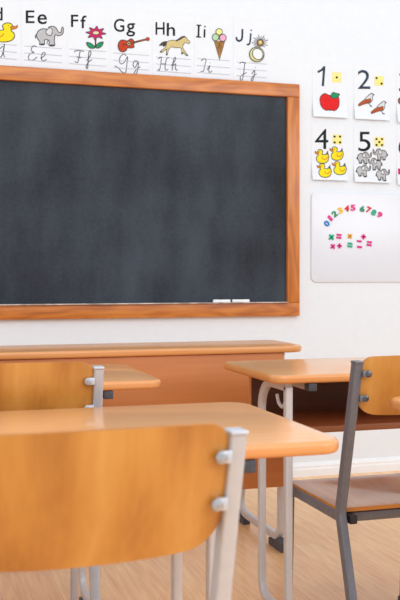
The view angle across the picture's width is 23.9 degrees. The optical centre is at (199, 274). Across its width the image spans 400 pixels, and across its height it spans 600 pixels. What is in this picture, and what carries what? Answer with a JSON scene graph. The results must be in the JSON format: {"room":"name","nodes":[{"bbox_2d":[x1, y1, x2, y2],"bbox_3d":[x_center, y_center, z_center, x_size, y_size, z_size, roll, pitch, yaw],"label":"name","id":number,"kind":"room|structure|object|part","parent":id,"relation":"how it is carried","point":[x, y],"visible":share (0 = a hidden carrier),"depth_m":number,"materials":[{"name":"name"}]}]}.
{"room":"classroom","nodes":[
{"label":"classroom","id":0,"kind":"room"},
{"bbox_2d":[0,0,399,462],"bbox_3d":[-0.493,-0.450,4.676,8.200,3.000,0.120,0,0,-17],"label":"wall","id":1,"kind":"structure","parent":0,"point":[336,319],"depth_m":4.95,"materials":[{"name":"white paint"}]},
{"bbox_2d":[0,0,20,65],"bbox_3d":[-0.943,-1.158,4.473,0.184,0.329,0.003,0,0,-17],"label":"card","id":2,"kind":"object","parent":1,"relation":"attached to","point":[10,10],"visible":1,"depth_m":4.49,"materials":[{"name":"paper"}]},
{"bbox_2d":[0,22,17,41],"bbox_3d":[-0.928,-1.150,4.477,0.129,0.097,0.002,0,0,-17],"label":"picture","id":3,"kind":"object","parent":2,"relation":"attached to","point":[8,30],"depth_m":4.48,"materials":[{"name":"yellow paper"}]},
{"bbox_2d":[22,0,65,68],"bbox_3d":[-0.750,-1.158,4.532,0.210,0.324,0.004,0,0,-17],"label":"card","id":4,"kind":"object","parent":1,"relation":"attached to","point":[43,21],"visible":1,"depth_m":4.53,"materials":[{"name":"paper"}]},
{"bbox_2d":[35,26,63,45],"bbox_3d":[-0.723,-1.149,4.540,0.139,0.100,0.002,0,0,-17],"label":"picture","id":5,"kind":"object","parent":4,"relation":"attached to","point":[44,35],"depth_m":4.54,"materials":[{"name":"grey paper"}]},
{"bbox_2d":[68,2,108,71],"bbox_3d":[-0.544,-1.158,4.596,0.201,0.324,0.003,0,0,-17],"label":"card","id":6,"kind":"object","parent":1,"relation":"attached to","point":[88,24],"visible":1,"depth_m":4.60,"materials":[{"name":"paper"}]},
{"bbox_2d":[86,26,105,48],"bbox_3d":[-0.507,-1.158,4.606,0.104,0.115,0.002,0,0,-17],"label":"flower picture","id":7,"kind":"object","parent":6,"relation":"attached to","point":[95,35],"depth_m":4.61},
{"bbox_2d":[111,6,150,73],"bbox_3d":[-0.340,-1.154,4.658,0.206,0.328,0.004,0,0,-17],"label":"card","id":8,"kind":"object","parent":1,"relation":"attached to","point":[130,27],"visible":1,"depth_m":4.66,"materials":[{"name":"paper"}]},
{"bbox_2d":[118,37,149,51],"bbox_3d":[-0.327,-1.137,4.661,0.162,0.084,0.002,0,0,-17],"label":"picture","id":9,"kind":"object","parent":8,"relation":"attached to","point":[125,44],"depth_m":4.66,"materials":[{"name":"red"}]},
{"bbox_2d":[0,65,299,319],"bbox_3d":[-0.642,-0.388,4.541,2.420,1.198,0.050,0,0,-17],"label":"blackboard","id":10,"kind":"object","parent":1,"relation":"attached to","point":[123,195],"visible":1,"depth_m":4.67,"materials":[{"name":"stone"}]},
{"bbox_3d":[-0.645,-0.953,4.550,2.420,0.068,0.032,0,0,-17],"label":"rail","id":11,"kind":"part","parent":10,"relation":"part of","materials":[{"name":"brown wood"}]},
{"bbox_3d":[-0.645,0.177,4.550,2.420,0.068,0.032,0,0,-17],"label":"rail","id":12,"kind":"part","parent":10,"relation":"part of","materials":[{"name":"brown wood"}]},
{"bbox_2d":[213,300,229,301],"bbox_3d":[0.109,0.131,4.763,0.091,0.014,0.016,0,0,-17],"label":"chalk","id":13,"kind":"object","parent":10,"relation":"on","point":[213,300],"visible":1,"depth_m":4.75,"materials":[{"name":"white"}]},
{"bbox_2d":[232,299,249,301],"bbox_3d":[0.206,0.131,4.793,0.092,0.014,0.016,0,0,-17],"label":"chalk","id":14,"kind":"object","parent":10,"relation":"on","point":[233,300],"visible":1,"depth_m":4.79,"materials":[{"name":"white"}]},
{"bbox_3d":[0.479,-0.388,4.895,0.068,1.062,0.032,0,0,-17],"label":"rail","id":15,"kind":"part","parent":10,"relation":"part of","materials":[{"name":"brown wood"}]},
{"bbox_2d":[153,10,193,76],"bbox_3d":[-0.134,-1.156,4.722,0.212,0.320,0.003,0,0,-17],"label":"card","id":16,"kind":"object","parent":1,"relation":"attached to","point":[173,32],"visible":1,"depth_m":4.72,"materials":[{"name":"paper"}]},
{"bbox_2d":[159,36,189,55],"bbox_3d":[-0.126,-1.147,4.723,0.161,0.104,0.002,0,0,-17],"label":"picture","id":17,"kind":"object","parent":16,"relation":"attached to","point":[168,45],"depth_m":4.72},
{"bbox_2d":[195,13,231,78],"bbox_3d":[0.070,-1.158,4.784,0.200,0.322,0.004,0,0,-17],"label":"card","id":18,"kind":"object","parent":1,"relation":"attached to","point":[213,33],"visible":1,"depth_m":4.79,"materials":[{"name":"paper"}]},
{"bbox_2d":[212,28,226,59],"bbox_3d":[0.097,-1.169,4.791,0.079,0.163,0.003,0,0,-17],"label":"picture","id":19,"kind":"object","parent":18,"relation":"attached to","point":[219,35],"depth_m":4.79},
{"bbox_2d":[234,16,268,81],"bbox_3d":[0.264,-1.157,4.842,0.194,0.327,0.006,0,0,-17],"label":"card","id":20,"kind":"object","parent":1,"relation":"attached to","point":[251,35],"visible":1,"depth_m":4.84,"materials":[{"name":"paper"}]},
{"bbox_2d":[249,35,267,61],"bbox_3d":[0.301,-1.163,4.853,0.102,0.142,0.005,0,0,-17],"label":"picture","id":21,"kind":"object","parent":20,"relation":"attached to","point":[258,44],"depth_m":4.85},
{"bbox_2d":[312,123,347,180],"bbox_3d":[0.683,-0.646,4.965,0.204,0.298,0.017,0,0,-17],"label":"number card","id":22,"kind":"object","parent":1,"relation":"attached to","point":[329,141],"visible":1,"depth_m":4.97,"materials":[{"name":"paper"}]},
{"bbox_2d":[315,149,328,163],"bbox_3d":[0.640,-0.622,4.958,0.083,0.076,0.002,0,0,-17],"label":"picture","id":23,"kind":"object","parent":22,"relation":"attached to","point":[321,155],"depth_m":4.96,"materials":[{"name":"yellow paper"}]},
{"bbox_2d":[317,163,331,177],"bbox_3d":[0.653,-0.548,4.955,0.084,0.077,0.012,0,0,-17],"label":"picture","id":24,"kind":"object","parent":22,"relation":"attached to","point":[324,170],"depth_m":4.96,"materials":[{"name":"yellow paper"}]},
{"bbox_2d":[330,146,343,160],"bbox_3d":[0.721,-0.640,4.983,0.082,0.075,0.002,0,0,-17],"label":"picture","id":25,"kind":"object","parent":22,"relation":"on","point":[336,152],"depth_m":4.98,"materials":[{"name":"yellow paper"}]},
{"bbox_2d":[332,134,341,143],"bbox_3d":[0.724,-0.715,4.985,0.056,0.051,0.001,0,0,-17],"label":"picture","id":26,"kind":"object","parent":22,"relation":"on","point":[336,138],"depth_m":4.98,"materials":[{"name":"yellow paper"}]},
{"bbox_2d":[332,161,346,174],"bbox_3d":[0.736,-0.564,4.983,0.085,0.074,0.009,0,0,-17],"label":"picture","id":27,"kind":"object","parent":22,"relation":"attached to","point":[338,167],"depth_m":4.98,"materials":[{"name":"yellow paper"}]},
{"bbox_2d":[312,60,347,117],"bbox_3d":[0.684,-0.977,4.965,0.197,0.297,0.017,0,0,-17],"label":"number card","id":28,"kind":"object","parent":1,"relation":"attached to","point":[329,78],"visible":1,"depth_m":4.97,"materials":[{"name":"paper"}]},
{"bbox_2d":[320,92,339,110],"bbox_3d":[0.684,-0.913,4.968,0.118,0.102,0.009,0,0,-17],"label":"picture","id":29,"kind":"object","parent":28,"relation":"attached to","point":[329,101],"depth_m":4.97,"materials":[{"name":"red paper"}]},
{"bbox_2d":[332,72,340,82],"bbox_3d":[0.722,-1.042,4.984,0.054,0.055,0.001,0,0,-17],"label":"picture","id":30,"kind":"object","parent":28,"relation":"attached to","point":[336,76],"depth_m":4.98,"materials":[{"name":"yellow paper"}]},
{"bbox_2d":[293,456,399,477],"bbox_3d":[-0.474,1.014,4.611,8.200,0.072,0.016,0,0,-17],"label":"baseboard","id":31,"kind":"structure","parent":1,"relation":"attached to","point":[321,468],"depth_m":5.00,"materials":[{"name":"white wood"}]},
{"bbox_2d":[311,192,399,281],"bbox_3d":[0.963,-0.199,5.056,0.800,0.473,0.008,0,0,-17],"label":"board","id":32,"kind":"object","parent":1,"relation":"attached to","point":[378,262],"visible":1,"depth_m":5.01,"materials":[{"name":"plastic"}]},
{"bbox_2d":[354,62,389,119],"bbox_3d":[0.917,-0.978,5.037,0.206,0.302,0.017,0,0,-17],"label":"number card","id":33,"kind":"object","parent":1,"relation":"attached to","point":[371,81],"visible":1,"depth_m":5.04,"materials":[{"name":"paper"}]},
{"bbox_2d":[358,93,374,105],"bbox_3d":[0.886,-0.934,5.032,0.098,0.076,0.004,0,0,-17],"label":"picture","id":34,"kind":"object","parent":33,"relation":"attached to","point":[364,99],"depth_m":5.03,"materials":[{"name":"brown paper"}]},
{"bbox_2d":[371,101,386,113],"bbox_3d":[0.956,-0.896,5.051,0.099,0.076,0.010,0,0,-17],"label":"picture","id":35,"kind":"object","parent":33,"relation":"attached to","point":[377,107],"depth_m":5.05,"materials":[{"name":"brown paper"}]},
{"bbox_2d":[375,76,383,85],"bbox_3d":[0.959,-1.038,5.057,0.054,0.052,0.001,0,0,-17],"label":"picture","id":36,"kind":"object","parent":33,"relation":"attached to","point":[379,80],"depth_m":5.06,"materials":[{"name":"yellow paper"}]},
{"bbox_2d":[354,126,390,182],"bbox_3d":[0.919,-0.643,5.037,0.212,0.300,0.017,0,0,-17],"label":"number card","id":37,"kind":"object","parent":1,"relation":"attached to","point":[371,143],"visible":1,"depth_m":5.04,"materials":[{"name":"paper"}]},
{"bbox_2d":[356,165,370,176],"bbox_3d":[0.870,-0.553,5.023,0.091,0.067,0.010,0,0,-17],"label":"picture","id":38,"kind":"object","parent":37,"relation":"attached to","point":[361,170],"depth_m":5.03,"materials":[{"name":"grey paper"}]},
{"bbox_2d":[357,152,371,163],"bbox_3d":[0.875,-0.623,5.030,0.090,0.068,0.002,0,0,-17],"label":"picture","id":39,"kind":"object","parent":37,"relation":"on","point":[362,157],"depth_m":5.03,"materials":[{"name":"grey paper"}]},
{"bbox_2d":[368,158,382,170],"bbox_3d":[0.937,-0.592,5.048,0.085,0.068,0.005,0,0,-17],"label":"picture","id":40,"kind":"object","parent":37,"relation":"attached to","point":[374,164],"depth_m":5.05,"materials":[{"name":"grey paper"}]},
{"bbox_2d":[374,137,383,146],"bbox_3d":[0.960,-0.712,5.057,0.058,0.053,0.001,0,0,-17],"label":"picture","id":41,"kind":"object","parent":37,"relation":"on","point":[378,141],"depth_m":5.06,"materials":[{"name":"yellow paper"}]},
{"bbox_2d":[373,148,387,160],"bbox_3d":[0.965,-0.643,5.058,0.091,0.069,0.002,0,0,-17],"label":"picture","id":42,"kind":"object","parent":37,"relation":"on","point":[379,154],"depth_m":5.06,"materials":[{"name":"grey paper"}]},
{"bbox_2d":[376,169,389,180],"bbox_3d":[0.979,-0.535,5.054,0.087,0.070,0.013,0,0,-17],"label":"picture","id":43,"kind":"object","parent":37,"relation":"attached to","point":[381,174],"depth_m":5.06,"materials":[{"name":"grey paper"}]},
{"bbox_2d":[397,65,399,121],"bbox_3d":[1.167,-0.976,5.114,0.222,0.310,0.017,0,0,-17],"label":"number card","id":44,"kind":"object","parent":1,"relation":"attached to","point":[398,66],"visible":1,"depth_m":5.09,"materials":[{"name":"paper"}]},
{"bbox_2d":[397,129,399,184],"bbox_3d":[1.167,-0.637,5.114,0.222,0.304,0.017,0,0,-17],"label":"number card","id":45,"kind":"object","parent":1,"relation":"attached to","point":[398,130],"visible":1,"depth_m":5.09,"materials":[{"name":"paper"}]},
{"bbox_2d":[0,470,399,599],"bbox_3d":[0.497,1.100,1.447,8.200,0.100,6.875,0,0,-17],"label":"floor","id":46,"kind":"structure","parent":0,"point":[375,544],"depth_m":3.33,"materials":[{"name":"laminate"}]},
{"bbox_2d":[0,362,103,599],"bbox_3d":[-0.492,0.625,2.412,0.428,0.850,0.564,0,0,-14],"label":"chair","id":47,"kind":"object","parent":46,"relation":"on","point":[34,385],"visible":0.42,"depth_m":2.18,"materials":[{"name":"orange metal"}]},
{"bbox_3d":[-0.433,0.282,2.176,0.380,0.164,0.073,0,0,-14],"label":"backrest","id":48,"kind":"part","parent":47,"relation":"part of","materials":[{"name":"brown wood"}]},
{"bbox_3d":[-0.316,0.828,2.530,0.020,0.421,0.414,0,0,-14],"label":"leg","id":49,"kind":"part","parent":47,"relation":"part of","materials":[{"name":"silver metal"}]},
{"bbox_3d":[-0.249,0.628,2.263,0.023,0.828,0.150,0,0,-14],"label":"post","id":50,"kind":"part","parent":47,"relation":"part of","materials":[{"name":"silver metal"}]},
{"bbox_2d":[78,364,160,599],"bbox_3d":[-0.802,0.675,2.767,1.300,0.750,0.540,0,0,-17],"label":"school desk","id":51,"kind":"object","parent":46,"relation":"on","point":[116,376],"visible":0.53,"depth_m":2.77,"materials":[{"name":"brown wood"}]},
{"bbox_3d":[-0.324,0.679,2.878,0.022,0.708,0.433,0,0,-17],"label":"leg frame","id":52,"kind":"part","parent":51,"relation":"part of","materials":[{"name":"paint"}]},
{"bbox_2d":[0,423,248,599],"bbox_3d":[-0.221,0.621,1.428,0.428,0.858,0.564,0,0,-19],"label":"chair","id":53,"kind":"object","parent":46,"relation":"on","point":[82,498],"visible":1,"depth_m":1.20,"materials":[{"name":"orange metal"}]},
{"bbox_3d":[0.035,0.624,1.302,0.023,0.836,0.150,0,0,-19],"label":"post","id":54,"kind":"part","parent":53,"relation":"part of","materials":[{"name":"silver metal"}]},
{"bbox_2d":[0,340,300,552],"bbox_3d":[-0.357,0.659,3.622,1.442,0.782,0.515,0,0,-17],"label":"desk","id":55,"kind":"object","parent":46,"relation":"on","point":[193,371],"visible":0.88,"depth_m":3.48,"materials":[{"name":"brown wood"}]},
{"bbox_3d":[-0.288,0.547,3.395,1.258,0.506,0.016,0,0,-17],"label":"panel","id":56,"kind":"part","parent":55,"relation":"part of","materials":[{"name":"brown wood"}]},
{"bbox_3d":[0.243,0.657,3.825,0.024,0.732,0.480,0,0,-17],"label":"leg frame","id":57,"kind":"part","parent":55,"relation":"part of","materials":[{"name":"paint"}]},
{"bbox_2d":[0,402,338,599],"bbox_3d":[-0.435,0.675,1.794,1.300,0.750,0.566,0,0,-17],"label":"school desk","id":58,"kind":"object","parent":46,"relation":"on","point":[271,435],"visible":0.41,"depth_m":1.92,"materials":[{"name":"brown wood"}]},
{"bbox_3d":[0.012,0.679,1.912,0.022,0.708,0.463,0,0,-17],"label":"leg frame","id":59,"kind":"part","parent":58,"relation":"part of","materials":[{"name":"paint"}]},
{"bbox_2d":[224,357,399,599],"bbox_3d":[0.762,0.672,3.189,1.300,0.755,0.510,0,0,-17],"label":"school desk","id":60,"kind":"object","parent":46,"relation":"on","point":[312,393],"visible":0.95,"depth_m":3.01,"materials":[{"name":"brown wood"}]},
{"bbox_3d":[0.233,0.677,2.905,0.022,0.712,0.267,0,0,-17],"label":"leg frame","id":61,"kind":"part","parent":60,"relation":"part of","materials":[{"name":"paint"}]},
{"bbox_3d":[0.699,0.406,3.393,1.104,0.172,0.017,0,0,-17],"label":"modesty panel","id":62,"kind":"part","parent":60,"relation":"part of","materials":[{"name":"brown wood"}]},
{"bbox_2d":[273,409,399,432],"bbox_3d":[0.750,0.482,3.229,1.076,0.020,0.325,0,0,-17],"label":"shelf","id":63,"kind":"object","parent":60,"relation":"attached to","point":[323,420],"depth_m":3.09,"materials":[{"name":"brown wood"}]},
{"bbox_2d":[293,355,399,599],"bbox_3d":[0.534,0.629,2.730,0.428,0.841,0.531,0,0,-17],"label":"chair","id":64,"kind":"object","parent":46,"relation":"on","point":[374,381],"visible":0.94,"depth_m":2.52,"materials":[{"name":"grey paint"}]},
{"bbox_3d":[0.322,0.838,2.741,0.020,0.401,0.381,0,0,-17],"label":"leg","id":65,"kind":"part","parent":64,"relation":"part of","materials":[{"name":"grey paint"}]},
{"bbox_3d":[0.514,0.640,2.796,0.410,0.021,0.384,0,0,-17],"label":"seat","id":66,"kind":"part","parent":64,"relation":"part of","materials":[{"name":"brown wood"}]},
{"bbox_3d":[0.398,0.632,2.493,0.023,0.820,0.150,0,0,-17],"label":"post","id":67,"kind":"part","parent":64,"relation":"part of","materials":[{"name":"grey metal"}]},
{"bbox_3d":[0.559,0.665,2.651,0.380,0.026,0.024,0,0,-17],"label":"cross rail","id":68,"kind":"part","parent":64,"relation":"part of","materials":[{"name":"grey paint"}]},
{"bbox_3d":[0.600,0.290,2.516,0.380,0.163,0.075,0,0,-17],"label":"backrest","id":69,"kind":"part","parent":64,"relation":"part of","materials":[{"name":"brown wood"}]},
{"bbox_2d":[391,396,399,409],"bbox_3d":[1.151,0.675,2.267,1.300,0.750,0.540,0,0,-17],"label":"school desk","id":70,"kind":"object","parent":46,"relation":"on","point":[395,402],"visible":1,"depth_m":2.28,"materials":[{"name":"brown wood"}]}
]}

